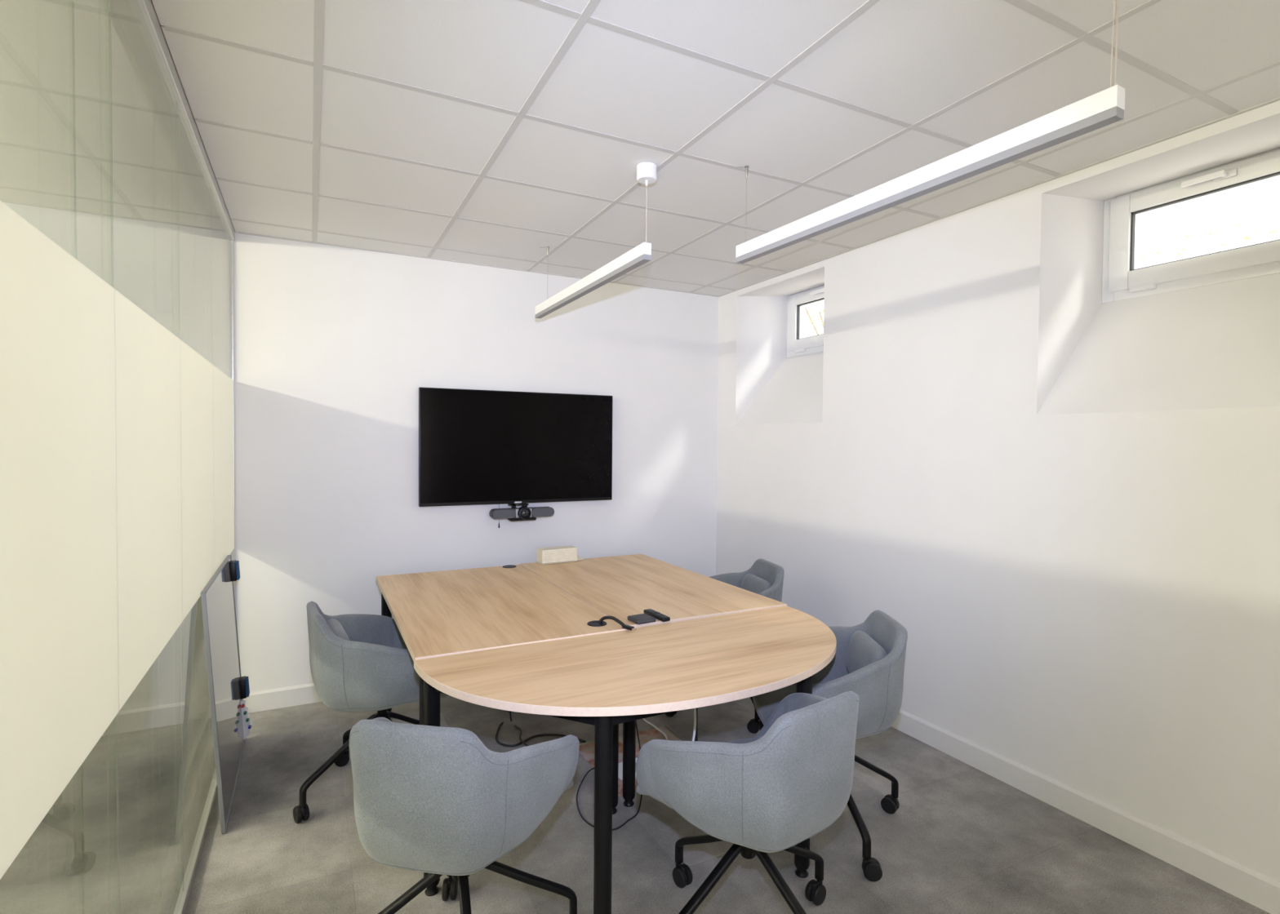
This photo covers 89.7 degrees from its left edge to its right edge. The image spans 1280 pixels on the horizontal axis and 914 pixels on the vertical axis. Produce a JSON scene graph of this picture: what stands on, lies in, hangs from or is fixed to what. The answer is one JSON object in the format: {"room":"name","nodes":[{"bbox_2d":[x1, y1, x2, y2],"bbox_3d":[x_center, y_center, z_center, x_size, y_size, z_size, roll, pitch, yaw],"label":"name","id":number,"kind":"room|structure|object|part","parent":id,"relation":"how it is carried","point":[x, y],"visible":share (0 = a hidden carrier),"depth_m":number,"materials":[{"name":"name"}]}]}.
{"room":"office","nodes":[
{"label":"office","id":0,"kind":"room"},
{"bbox_2d":[0,0,186,315],"bbox_3d":[-3.554,-1.267,1.293,4.260,0.140,9.000,0,1,-27],"label":"glass partition","id":1,"kind":"structure","parent":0,"point":[37,126],"depth_m":2.55,"materials":[{"name":"glass"}]},
{"bbox_2d":[0,0,235,913],"bbox_3d":[-0.916,0.131,0.925,0.092,2.596,5.475,0,1,-27],"label":"wall","id":2,"kind":"structure","parent":0,"point":[117,487],"depth_m":1.29,"materials":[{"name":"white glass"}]},
{"bbox_3d":[-1.263,0.146,1.666,0.010,2.466,0.747,0,1,-27],"label":"glass panel","id":3,"kind":"part","parent":2,"relation":"part of","materials":[{"name":"clear glass"}]},
{"bbox_3d":[-1.605,0.129,2.334,0.010,2.466,0.747,0,1,-27],"label":"glass panel","id":4,"kind":"part","parent":2,"relation":"part of","materials":[{"name":"clear glass"}]},
{"bbox_3d":[-1.955,0.111,3.017,0.010,2.466,0.782,0,1,-27],"label":"glass panel","id":5,"kind":"part","parent":2,"relation":"part of","materials":[{"name":"clear glass"}]},
{"bbox_2d":[145,311,186,344],"bbox_3d":[-3.528,-0.052,1.338,4.340,3.100,9.000,0,1,-27],"label":"wall","id":6,"kind":"structure","parent":0,"point":[170,322],"depth_m":5.88,"materials":[{"name":"paint"}]},
{"bbox_2d":[233,231,719,693],"bbox_3d":[-0.601,-0.093,4.242,3.758,3.100,0.150,0,1,-27],"label":"wall","id":7,"kind":"structure","parent":0,"point":[335,348],"depth_m":3.76,"materials":[{"name":"paint"}]},
{"bbox_2d":[243,683,321,713],"bbox_3d":[-0.790,1.307,4.090,3.015,0.105,0.013,0,1,-27],"label":"baseboard","id":8,"kind":"structure","parent":7,"relation":"attached to","point":[264,700],"depth_m":3.49,"materials":[{"name":"paint"}]},
{"bbox_2d":[238,231,718,297],"bbox_3d":[-0.762,-1.185,4.037,2.992,0.022,0.016,0,1,-27],"label":"trim","id":9,"kind":"structure","parent":7,"relation":"attached to","point":[238,232],"depth_m":3.83,"materials":[{"name":"metal"}]},
{"bbox_2d":[418,386,613,506],"bbox_3d":[-0.747,-0.060,4.051,1.237,0.698,0.058,0,1,-27],"label":"wall screen","id":10,"kind":"object","parent":7,"relation":"attached to","point":[476,447],"visible":1,"depth_m":3.99,"materials":[{"name":"black plastic"}]},
{"bbox_2d":[488,503,554,521],"bbox_3d":[-0.738,0.341,4.005,0.400,0.100,0.167,0,1,-27],"label":"camera","id":11,"kind":"object","parent":7,"relation":"attached to","point":[523,513],"visible":1,"depth_m":3.94,"materials":[{"name":"grey plastic"}]},
{"bbox_2d":[492,509,515,519],"bbox_3d":[-0.825,0.347,3.908,0.142,0.056,0.010,0,1,-27],"label":"speaker grille","id":12,"kind":"object","parent":11,"relation":"attached to","point":[496,513],"depth_m":3.90,"materials":[{"name":"grey fabric"}]},
{"bbox_2d":[506,517,536,521],"bbox_3d":[-0.738,0.384,3.993,0.177,0.016,0.070,0,1,-27],"label":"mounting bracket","id":13,"kind":"object","parent":11,"relation":"on","point":[512,519],"depth_m":3.95,"materials":[{"name":"black metal"}]},
{"bbox_3d":[-0.717,0.346,3.964,0.102,0.054,0.009,0,1,-27],"label":"plate","id":14,"kind":"part","parent":11,"relation":"part of","materials":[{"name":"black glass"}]},
{"bbox_2d":[531,507,553,517],"bbox_3d":[-0.608,0.346,4.019,0.142,0.056,0.010,0,1,-27],"label":"speaker grille","id":15,"kind":"object","parent":11,"relation":"attached to","point":[535,512],"depth_m":4.01,"materials":[{"name":"grey fabric"}]},
{"bbox_2d":[0,616,1270,913],"bbox_3d":[-2.121,1.449,2.098,7.328,0.128,8.800,0,1,-27],"label":"floor","id":16,"kind":"structure","parent":0,"point":[960,839],"depth_m":2.31,"materials":[{"name":"grey concrete"}]},
{"bbox_2d":[200,555,246,834],"bbox_3d":[-1.750,0.929,2.724,0.072,0.901,0.850,0,1,-27],"label":"glass door","id":17,"kind":"structure","parent":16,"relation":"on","point":[217,597],"depth_m":2.59,"materials":[{"name":"glass"}]},
{"bbox_2d":[229,560,239,582],"bbox_3d":[-1.921,0.539,3.048,0.039,0.091,0.060,0,1,-27],"label":"eraser","id":18,"kind":"object","parent":17,"relation":"attached to","point":[233,565],"visible":1,"depth_m":3.02,"materials":[{"name":"black plastic"}]},
{"bbox_3d":[-1.925,0.539,3.046,0.024,0.090,0.060,-4,3,-27],"label":"casing","id":19,"kind":"part","parent":18,"relation":"part of","materials":[{"name":"black plastic"}]},
{"bbox_2d":[239,675,249,699],"bbox_3d":[-1.893,1.103,3.077,0.039,0.091,0.060,0,1,-27],"label":"eraser","id":20,"kind":"object","parent":17,"relation":"attached to","point":[244,681],"visible":1,"depth_m":3.05,"materials":[{"name":"black plastic"}]},
{"bbox_3d":[-1.897,1.103,3.075,0.024,0.090,0.060,-4,3,-27],"label":"casing","id":21,"kind":"part","parent":20,"relation":"part of","materials":[{"name":"black plastic"}]},
{"bbox_2d":[240,698,250,739],"bbox_3d":[-1.889,1.253,3.083,0.039,0.190,0.044,0,1,-27],"label":"holder","id":22,"kind":"object","parent":17,"relation":"attached to","point":[246,731],"visible":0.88,"depth_m":3.06,"materials":[{"name":"white plastic"}]},
{"bbox_2d":[245,714,250,722],"bbox_3d":[-1.881,1.253,3.085,0.015,0.018,0.085,0,1,-28],"label":"marker","id":23,"kind":"object","parent":22,"relation":"in","point":[249,715],"visible":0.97,"depth_m":3.06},
{"bbox_2d":[293,601,448,823],"bbox_3d":[-1.086,0.990,2.700,0.577,0.796,0.601,0,1,-13],"label":"swivel armchair","id":24,"kind":"object","parent":16,"relation":"on","point":[374,670],"visible":0.62,"depth_m":2.44,"materials":[{"name":"fabric"}]},
{"bbox_2d":[326,618,349,640],"bbox_3d":[-1.212,0.764,2.586,0.086,0.183,0.300,0,2,-32],"label":"lumbar cushion","id":25,"kind":"object","parent":24,"relation":"on","point":[335,625],"visible":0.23,"depth_m":2.53,"materials":[{"name":"grey fabric"}]},
{"bbox_3d":[-1.185,1.198,2.553,0.026,0.248,0.317,2,2,40],"label":"leg","id":26,"kind":"part","parent":24,"relation":"part of","materials":[{"name":"black metal"}]},
{"bbox_3d":[-1.206,1.193,2.792,0.317,0.248,0.026,2,2,40],"label":"leg","id":27,"kind":"part","parent":24,"relation":"part of","materials":[{"name":"black metal"}]},
{"bbox_3d":[-0.967,1.194,2.814,0.026,0.248,0.317,2,2,40],"label":"leg","id":28,"kind":"part","parent":24,"relation":"part of","materials":[{"name":"black metal"}]},
{"bbox_2d":[348,717,579,913],"bbox_3d":[-0.506,1.015,1.754,0.606,0.796,0.552,1,1,21],"label":"swivel armchair","id":29,"kind":"object","parent":16,"relation":"on","point":[436,802],"visible":1,"depth_m":1.51,"materials":[{"name":"grey fabric"}]},
{"bbox_3d":[-0.649,1.222,1.702,0.317,0.248,0.026,0,1,-21],"label":"leg","id":30,"kind":"part","parent":29,"relation":"part of","materials":[{"name":"black metal"}]},
{"bbox_3d":[-0.430,1.226,1.605,0.026,0.248,0.317,0,1,-21],"label":"leg","id":31,"kind":"part","parent":29,"relation":"part of","materials":[{"name":"black metal"}]},
{"bbox_3d":[-0.333,1.222,1.824,0.317,0.248,0.026,0,1,-21],"label":"leg","id":32,"kind":"part","parent":29,"relation":"part of","materials":[{"name":"black metal"}]},
{"bbox_3d":[-0.485,0.960,1.780,0.523,0.039,0.455,1,1,10],"label":"seat","id":33,"kind":"part","parent":29,"relation":"part of","materials":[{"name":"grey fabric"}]},
{"bbox_2d":[376,564,627,814],"bbox_3d":[-0.723,1.013,2.943,0.780,0.744,1.430,0,1,-27],"label":"desk","id":34,"kind":"object","parent":16,"relation":"on","point":[436,614],"visible":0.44,"depth_m":2.70,"materials":[{"name":"brown wood"}]},
{"bbox_3d":[-1.332,0.996,3.379,0.051,0.680,0.051,0,1,-27],"label":"leg","id":35,"kind":"part","parent":34,"relation":"part of","materials":[{"name":"black metal"}]},
{"bbox_3d":[-0.729,1.027,2.203,0.051,0.680,0.051,0,1,-27],"label":"leg","id":36,"kind":"part","parent":34,"relation":"part of","materials":[{"name":"black metal"}]},
{"bbox_3d":[-0.109,1.025,2.528,0.051,0.680,0.051,0,1,-27],"label":"leg","id":37,"kind":"part","parent":34,"relation":"part of","materials":[{"name":"black metal"}]},
{"bbox_2d":[598,616,636,631],"bbox_3d":[-0.088,0.641,2.495,0.183,0.034,0.024,1,2,38],"label":"cable","id":38,"kind":"object","parent":34,"relation":"on","point":[624,626],"visible":1,"depth_m":2.49,"materials":[{"name":"black plastic"}]},
{"bbox_2d":[509,711,528,746],"bbox_3d":[-0.604,1.027,3.296,0.108,0.720,0.767,0,1,-24],"label":"cable","id":39,"kind":"object","parent":16,"relation":"on","point":[517,727],"visible":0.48,"depth_m":3.19,"materials":[{"name":"black plastic"}]},
{"bbox_2d":[495,711,586,746],"bbox_3d":[-0.624,1.033,3.282,0.340,0.731,0.736,-1,2,-40],"label":"power cable","id":40,"kind":"object","parent":16,"relation":"on","point":[501,724],"visible":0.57,"depth_m":3.15,"materials":[{"name":"black plastic"}]},
{"bbox_2d":[576,720,642,831],"bbox_3d":[-0.139,1.041,2.633,0.293,0.709,0.458,0,1,-27],"label":"cable","id":41,"kind":"object","parent":16,"relation":"on","point":[590,770],"visible":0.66,"depth_m":2.55,"materials":[{"name":"black plastic"}]},
{"bbox_2d":[413,605,836,913],"bbox_3d":[0.118,1.041,2.188,1.586,0.735,0.704,0,1,-28],"label":"desk","id":42,"kind":"object","parent":16,"relation":"on","point":[602,681],"visible":0.76,"depth_m":2.04,"materials":[{"name":"brown wood"}]},
{"bbox_3d":[-0.669,1.033,2.068,0.051,0.674,0.051,0,1,-28],"label":"leg","id":43,"kind":"part","parent":42,"relation":"part of","materials":[{"name":"black metal"}]},
{"bbox_3d":[-0.104,1.043,1.817,0.051,0.674,0.051,0,1,-28],"label":"leg","id":44,"kind":"part","parent":42,"relation":"part of","materials":[{"name":"black metal"}]},
{"bbox_3d":[0.057,0.723,2.205,1.430,0.049,0.569,0,1,-28],"label":"frame rail","id":45,"kind":"part","parent":42,"relation":"part of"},
{"bbox_3d":[0.546,1.027,2.786,0.051,0.674,0.051,0,1,-28],"label":"leg","id":46,"kind":"part","parent":42,"relation":"part of","materials":[{"name":"black metal"}]},
{"bbox_3d":[0.551,1.040,2.170,0.051,0.674,0.051,0,1,-28],"label":"leg","id":47,"kind":"part","parent":42,"relation":"part of","materials":[{"name":"black metal"}]},
{"bbox_2d":[520,554,786,807],"bbox_3d":[-0.028,1.012,3.332,0.804,0.740,1.421,0,1,-27],"label":"desk","id":48,"kind":"object","parent":16,"relation":"on","point":[619,587],"visible":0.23,"depth_m":3.07,"materials":[{"name":"brown wood"}]},
{"bbox_2d":[535,545,583,564],"bbox_3d":[-0.478,0.584,3.846,0.268,0.083,0.100,0,1,-31],"label":"box","id":49,"kind":"object","parent":48,"relation":"on","point":[553,555],"visible":1,"depth_m":3.80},
{"bbox_3d":[-0.042,1.024,2.581,0.051,0.680,0.051,0,1,-27],"label":"leg","id":50,"kind":"part","parent":48,"relation":"part of","materials":[{"name":"black metal"}]},
{"bbox_2d":[627,613,655,624],"bbox_3d":[0.006,0.650,2.581,0.086,0.017,0.086,0,1,-31],"label":"media box","id":51,"kind":"object","parent":48,"relation":"on","point":[641,619],"visible":1,"depth_m":2.56,"materials":[{"name":"grey plastic"}]},
{"bbox_3d":[0.006,0.642,2.580,0.076,0.001,0.076,0,1,-31],"label":"lid","id":52,"kind":"part","parent":51,"relation":"part of","materials":[{"name":"black plastic"}]},
{"bbox_2d":[643,718,667,740],"bbox_3d":[0.058,1.033,3.209,0.150,0.716,0.632,0,1,-6],"label":"cable","id":53,"kind":"object","parent":48,"relation":"hanging from","point":[644,719],"visible":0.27,"depth_m":3.26,"materials":[{"name":"white plastic"}]},
{"bbox_2d":[643,608,670,622],"bbox_3d":[0.068,0.649,2.639,0.038,0.018,0.156,0,1,-30],"label":"remote control","id":54,"kind":"object","parent":48,"relation":"on","point":[657,615],"visible":1,"depth_m":2.62,"materials":[{"name":"black plastic"}]},
{"bbox_2d":[692,708,696,741],"bbox_3d":[0.182,1.058,2.672,0.102,0.699,0.160,0,1,-8],"label":"cable","id":55,"kind":"object","parent":48,"relation":"hanging from","point":[695,709],"visible":0.14,"depth_m":2.64,"materials":[{"name":"white plastic"}]},
{"bbox_2d":[694,707,697,741],"bbox_3d":[0.185,1.054,2.751,0.142,0.696,0.021,1,1,30],"label":"cable","id":56,"kind":"object","parent":48,"relation":"hanging from","point":[696,731],"visible":0.07,"depth_m":2.71,"materials":[{"name":"black plastic"}]},
{"bbox_2d":[665,559,784,733],"bbox_3d":[0.463,0.984,3.507,0.613,0.796,0.609,1,1,22],"label":"swivel armchair","id":57,"kind":"object","parent":16,"relation":"on","point":[771,572],"visible":0.1,"depth_m":3.52,"materials":[{"name":"fabric"}]},
{"bbox_3d":[0.538,1.194,3.371,0.026,0.248,0.317,0,1,-21],"label":"leg","id":58,"kind":"part","parent":57,"relation":"part of","materials":[{"name":"black metal"}]},
{"bbox_2d":[740,573,771,594],"bbox_3d":[0.640,0.757,3.563,0.086,0.183,0.300,0,1,-15],"label":"lumbar cushion","id":59,"kind":"object","parent":57,"relation":"on","point":[751,583],"visible":0.43,"depth_m":3.53,"materials":[{"name":"grey fabric"}]},
{"bbox_2d":[635,691,859,913],"bbox_3d":[0.292,1.018,1.872,0.608,0.795,0.612,0,1,0],"label":"swivel armchair","id":60,"kind":"object","parent":16,"relation":"on","point":[772,791],"visible":1,"depth_m":1.64,"materials":[{"name":"fabric"}]},
{"bbox_3d":[0.302,0.964,1.882,0.523,0.039,0.455,0,2,-36],"label":"seat","id":61,"kind":"part","parent":60,"relation":"part of","materials":[{"name":"grey fabric"}]},
{"bbox_3d":[0.216,1.222,2.007,0.026,0.248,0.317,0,2,-35],"label":"leg","id":62,"kind":"part","parent":60,"relation":"part of","materials":[{"name":"black metal"}]},
{"bbox_3d":[0.174,1.227,1.771,0.317,0.248,0.026,0,2,-35],"label":"leg","id":63,"kind":"part","parent":60,"relation":"part of","materials":[{"name":"black metal"}]},
{"bbox_3d":[0.411,1.230,1.730,0.026,0.248,0.317,0,2,-35],"label":"leg","id":64,"kind":"part","parent":60,"relation":"part of","materials":[{"name":"black metal"}]},
{"bbox_3d":[0.452,1.225,1.966,0.317,0.248,0.026,0,2,-35],"label":"leg","id":65,"kind":"part","parent":60,"relation":"part of","materials":[{"name":"black metal"}]},
{"bbox_2d":[752,609,907,882],"bbox_3d":[0.687,1.010,2.438,0.593,0.796,0.598,1,1,26],"label":"swivel armchair","id":66,"kind":"object","parent":16,"relation":"on","point":[878,686],"visible":0.49,"depth_m":2.28,"materials":[{"name":"fabric"}]},
{"bbox_3d":[0.674,0.954,2.462,0.455,0.039,0.523,0,1,1],"label":"seat","id":67,"kind":"part","parent":66,"relation":"part of","materials":[{"name":"grey fabric"}]},
{"bbox_3d":[0.731,1.219,2.301,0.026,0.248,0.317,0,1,-12],"label":"leg","id":68,"kind":"part","parent":66,"relation":"part of","materials":[{"name":"black metal"}]},
{"bbox_2d":[845,631,887,673],"bbox_3d":[0.864,0.784,2.455,0.086,0.183,0.300,0,1,1],"label":"lumbar cushion","id":69,"kind":"object","parent":66,"relation":"on","point":[863,651],"visible":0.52,"depth_m":2.44,"materials":[{"name":"grey fabric"}]},
{"bbox_3d":[0.861,1.216,2.503,0.317,0.248,0.026,0,1,-12],"label":"leg","id":70,"kind":"part","parent":66,"relation":"part of","materials":[{"name":"black metal"}]},
{"bbox_2d":[151,0,1279,295],"bbox_3d":[0.424,-1.212,1.576,3.158,0.200,5.475,0,1,-27],"label":"ceiling","id":71,"kind":"structure","parent":0,"point":[488,132],"depth_m":2.06,"materials":[{"name":"tile"}]},
{"bbox_3d":[-1.094,-1.143,1.768,0.350,0.030,0.024,0,1,-27],"label":"cross rail","id":72,"kind":"part","parent":71,"relation":"part of","materials":[{"name":"metal"}]},
{"bbox_3d":[-1.345,-1.156,2.257,0.350,0.030,0.024,0,1,-27],"label":"cross rail","id":73,"kind":"part","parent":71,"relation":"part of","materials":[{"name":"metal"}]},
{"bbox_3d":[-1.595,-1.169,2.746,0.350,0.030,0.024,0,1,-27],"label":"cross rail","id":74,"kind":"part","parent":71,"relation":"part of","materials":[{"name":"metal"}]},
{"bbox_3d":[-1.845,-1.182,3.235,0.350,0.030,0.024,0,1,-27],"label":"cross rail","id":75,"kind":"part","parent":71,"relation":"part of","materials":[{"name":"metal"}]},
{"bbox_3d":[-0.535,-1.126,1.087,0.024,0.035,5.475,0,1,-27],"label":"rail","id":76,"kind":"part","parent":71,"relation":"part of","materials":[{"name":"metal"}]},
{"bbox_3d":[-1.412,-1.184,3.457,0.576,0.030,0.024,0,1,-27],"label":"cross rail","id":77,"kind":"part","parent":71,"relation":"part of","materials":[{"name":"metal"}]},
{"bbox_3d":[-1.162,-1.171,2.968,0.576,0.030,0.024,0,1,-27],"label":"cross rail","id":78,"kind":"part","parent":71,"relation":"part of","materials":[{"name":"metal"}]},
{"bbox_3d":[-0.911,-1.158,2.479,0.576,0.030,0.024,0,1,-27],"label":"cross rail","id":79,"kind":"part","parent":71,"relation":"part of","materials":[{"name":"metal"}]},
{"bbox_3d":[-0.661,-1.145,1.990,0.576,0.030,0.024,0,1,-27],"label":"cross rail","id":80,"kind":"part","parent":71,"relation":"part of","materials":[{"name":"metal"}]},
{"bbox_3d":[-0.878,-1.185,3.731,0.576,0.030,0.024,0,1,-27],"label":"cross rail","id":81,"kind":"part","parent":71,"relation":"part of","materials":[{"name":"metal"}]},
{"bbox_3d":[-0.627,-1.173,3.242,0.576,0.030,0.024,0,1,-27],"label":"cross rail","id":82,"kind":"part","parent":71,"relation":"part of","materials":[{"name":"metal"}]},
{"bbox_3d":[-0.001,-1.128,1.361,0.024,0.035,5.475,0,1,-27],"label":"rail","id":83,"kind":"part","parent":71,"relation":"part of","materials":[{"name":"metal"}]},
{"bbox_3d":[-0.377,-1.160,2.753,0.576,0.030,0.024,0,1,-27],"label":"cross rail","id":84,"kind":"part","parent":71,"relation":"part of","materials":[{"name":"metal"}]},
{"bbox_3d":[-0.410,-1.132,1.501,0.576,0.030,0.024,0,1,-27],"label":"cross rail","id":85,"kind":"part","parent":71,"relation":"part of","materials":[{"name":"metal"}]},
{"bbox_3d":[-0.344,-1.187,4.004,0.576,0.030,0.024,0,1,-27],"label":"cross rail","id":86,"kind":"part","parent":71,"relation":"part of","materials":[{"name":"metal"}]},
{"bbox_2d":[534,161,657,318],"bbox_3d":[-0.277,-0.969,3.097,0.086,0.365,1.390,0,1,-27],"label":"pendant lamp","id":87,"kind":"object","parent":71,"relation":"hanging from","point":[646,172],"visible":1,"depth_m":2.78,"materials":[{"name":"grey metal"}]},
{"bbox_2d":[534,253,651,318],"bbox_3d":[-0.281,-0.796,3.115,0.033,0.020,1.361,0,1,-27],"label":"diffuser","id":88,"kind":"object","parent":87,"relation":"attached to","point":[636,260],"depth_m":2.94,"materials":[{"name":"grey plastic"}]},
{"bbox_3d":[0.025,-0.951,2.515,0.004,0.229,0.004,0,1,-27],"label":"power cord","id":89,"kind":"part","parent":87,"relation":"part of","materials":[{"name":"white plastic"}]},
{"bbox_3d":[-0.126,-1.147,2.264,0.576,0.030,0.024,0,1,-27],"label":"cross rail","id":90,"kind":"part","parent":71,"relation":"part of","materials":[{"name":"metal"}]},
{"bbox_3d":[-0.093,-1.174,3.515,0.576,0.030,0.024,0,1,-27],"label":"cross rail","id":91,"kind":"part","parent":71,"relation":"part of","materials":[{"name":"metal"}]},
{"bbox_3d":[0.191,-1.189,4.278,0.576,0.030,0.024,0,1,-27],"label":"cross rail","id":92,"kind":"part","parent":71,"relation":"part of","materials":[{"name":"metal"}]},
{"bbox_3d":[0.158,-1.161,3.026,0.576,0.030,0.024,0,1,-27],"label":"cross rail","id":93,"kind":"part","parent":71,"relation":"part of","materials":[{"name":"metal"}]},
{"bbox_3d":[0.124,-1.134,1.775,0.576,0.030,0.024,0,1,-27],"label":"cross rail","id":94,"kind":"part","parent":71,"relation":"part of","materials":[{"name":"metal"}]},
{"bbox_3d":[0.533,-1.130,1.634,0.024,0.035,5.475,0,1,-27],"label":"rail","id":95,"kind":"part","parent":71,"relation":"part of","materials":[{"name":"metal"}]},
{"bbox_3d":[0.441,-1.176,3.789,0.576,0.030,0.024,0,1,-27],"label":"cross rail","id":96,"kind":"part","parent":71,"relation":"part of","materials":[{"name":"metal"}]},
{"bbox_3d":[0.571,-1.190,4.473,0.230,0.030,0.024,0,1,-27],"label":"cross rail","id":97,"kind":"part","parent":71,"relation":"part of","materials":[{"name":"metal"}]},
{"bbox_3d":[0.408,-1.149,2.537,0.576,0.030,0.024,0,1,-27],"label":"cross rail","id":98,"kind":"part","parent":71,"relation":"part of","materials":[{"name":"metal"}]},
{"bbox_3d":[0.822,-1.177,3.984,0.230,0.030,0.024,0,1,-27],"label":"cross rail","id":99,"kind":"part","parent":71,"relation":"part of","materials":[{"name":"metal"}]},
{"bbox_3d":[0.692,-1.163,3.300,0.576,0.030,0.024,0,1,-27],"label":"cross rail","id":100,"kind":"part","parent":71,"relation":"part of","materials":[{"name":"metal"}]},
{"bbox_3d":[1.072,-1.165,3.495,0.230,0.030,0.024,0,1,-27],"label":"cross rail","id":101,"kind":"part","parent":71,"relation":"part of","materials":[{"name":"metal"}]},
{"bbox_3d":[0.658,-1.136,2.048,0.576,0.030,0.024,0,1,-27],"label":"cross rail","id":102,"kind":"part","parent":71,"relation":"part of","materials":[{"name":"metal"}]},
{"bbox_3d":[0.942,-1.150,2.811,0.576,0.030,0.024,0,1,-27],"label":"cross rail","id":103,"kind":"part","parent":71,"relation":"part of","materials":[{"name":"metal"}]},
{"bbox_3d":[1.068,-1.131,1.908,0.024,0.035,5.475,0,1,-27],"label":"rail","id":104,"kind":"part","parent":71,"relation":"part of","materials":[{"name":"metal"}]},
{"bbox_3d":[1.323,-1.152,3.006,0.230,0.030,0.024,0,1,-27],"label":"cross rail","id":105,"kind":"part","parent":71,"relation":"part of","materials":[{"name":"metal"}]},
{"bbox_2d":[735,0,1124,263],"bbox_3d":[0.723,-0.935,1.955,0.086,0.365,1.354,0,1,-29],"label":"pendant lamp","id":106,"kind":"object","parent":71,"relation":"hanging from","point":[1106,107],"visible":1,"depth_m":1.70,"materials":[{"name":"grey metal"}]},
{"bbox_2d":[736,106,1124,263],"bbox_3d":[0.718,-0.763,1.973,0.033,0.020,1.325,0,1,-29],"label":"diffuser","id":107,"kind":"object","parent":106,"relation":"attached to","point":[1100,117],"depth_m":1.73,"materials":[{"name":"grey plastic"}]},
{"bbox_3d":[1.033,-0.928,1.400,0.014,0.249,0.007,0,1,-29],"label":"power cord","id":108,"kind":"part","parent":106,"relation":"part of","materials":[{"name":"white plastic"}]},
{"bbox_3d":[1.193,-1.137,2.322,0.576,0.030,0.024,0,1,-27],"label":"cross rail","id":109,"kind":"part","parent":71,"relation":"part of","materials":[{"name":"metal"}]},
{"bbox_3d":[1.602,-1.133,2.182,0.024,0.035,5.475,0,1,-27],"label":"rail","id":110,"kind":"part","parent":71,"relation":"part of","materials":[{"name":"metal"}]},
{"bbox_3d":[1.573,-1.139,2.517,0.230,0.030,0.024,0,1,-27],"label":"cross rail","id":111,"kind":"part","parent":71,"relation":"part of","materials":[{"name":"metal"}]},
{"bbox_3d":[0.909,-1.123,1.559,0.576,0.030,0.024,0,1,-27],"label":"cross rail","id":112,"kind":"part","parent":71,"relation":"part of","materials":[{"name":"metal"}]},
{"bbox_3d":[1.443,-1.125,1.833,0.576,0.030,0.024,0,1,-27],"label":"cross rail","id":113,"kind":"part","parent":71,"relation":"part of","materials":[{"name":"metal"}]},
{"bbox_3d":[1.824,-1.126,2.028,0.230,0.030,0.024,0,1,-27],"label":"cross rail","id":114,"kind":"part","parent":71,"relation":"part of","materials":[{"name":"metal"}]},
{"bbox_2d":[715,100,1279,882],"bbox_3d":[2.074,-0.032,2.452,0.572,3.100,5.475,0,1,-27],"label":"wall","id":115,"kind":"structure","parent":0,"point":[1065,502],"depth_m":2.69,"materials":[{"name":"paint"}]},
{"bbox_2d":[786,284,824,358],"bbox_3d":[1.285,-0.948,4.359,0.132,0.455,0.870,0,1,-27],"label":"window","id":116,"kind":"structure","parent":115,"relation":"in","point":[797,345],"depth_m":4.61,"materials":[{"name":"plastic"}]},
{"bbox_3d":[1.228,-1.127,4.375,0.046,0.028,0.160,0,1,-27],"label":"handle","id":117,"kind":"part","parent":116,"relation":"part of","materials":[{"name":"white plastic"}]},
{"bbox_2d":[717,97,1279,297],"bbox_3d":[1.821,-1.125,2.294,0.016,0.022,5.475,0,1,-27],"label":"trim","id":118,"kind":"structure","parent":115,"relation":"attached to","point":[1268,102],"depth_m":2.59,"materials":[{"name":"metal"}]},
{"bbox_2d":[891,709,1279,913],"bbox_3d":[1.802,1.366,2.350,0.013,0.105,5.475,0,1,-27],"label":"baseboard","id":119,"kind":"structure","parent":115,"relation":"attached to","point":[1249,886],"depth_m":2.41,"materials":[{"name":"paint"}]},
{"bbox_2d":[1101,147,1279,303],"bbox_3d":[2.254,-0.898,2.468,0.132,0.455,0.870,0,1,-27],"label":"window","id":120,"kind":"structure","parent":115,"relation":"in","point":[1121,280],"depth_m":2.59,"materials":[{"name":"plastic"}]},
{"bbox_3d":[2.197,-1.077,2.485,0.046,0.028,0.160,0,1,-27],"label":"handle","id":121,"kind":"part","parent":120,"relation":"part of","materials":[{"name":"white plastic"}]},
{"label":"outside","id":122,"kind":"structure","parent":0,"visible":0},
{"bbox_3d":[5.422,-0.387,6.139,8.750,0.300,22.000,0,1,-27],"label":"ground","id":123,"kind":"structure","parent":122,"visible":0},
{"bbox_2d":[801,301,823,335],"bbox_3d":[2.381,-1.427,7.644,1.597,1.669,1.543,0,1,-27],"label":"shrub","id":124,"kind":"object","parent":123,"relation":"on","point":[806,308],"visible":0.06,"depth_m":7.75,"materials":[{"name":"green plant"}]},
{"bbox_3d":[2.374,-1.198,7.715,0.790,1.208,0.527,1,1,9],"label":"stem","id":125,"kind":"part","parent":124,"relation":"part of","materials":[{"name":"plant"}]},
{"bbox_2d":[1140,222,1279,264],"bbox_3d":[5.235,-1.340,5.916,1.559,1.617,1.520,0,1,-27],"label":"shrub","id":126,"kind":"object","parent":123,"relation":"on","point":[1271,232],"visible":0.13,"depth_m":5.77,"materials":[{"name":"green plant"}]}
]}

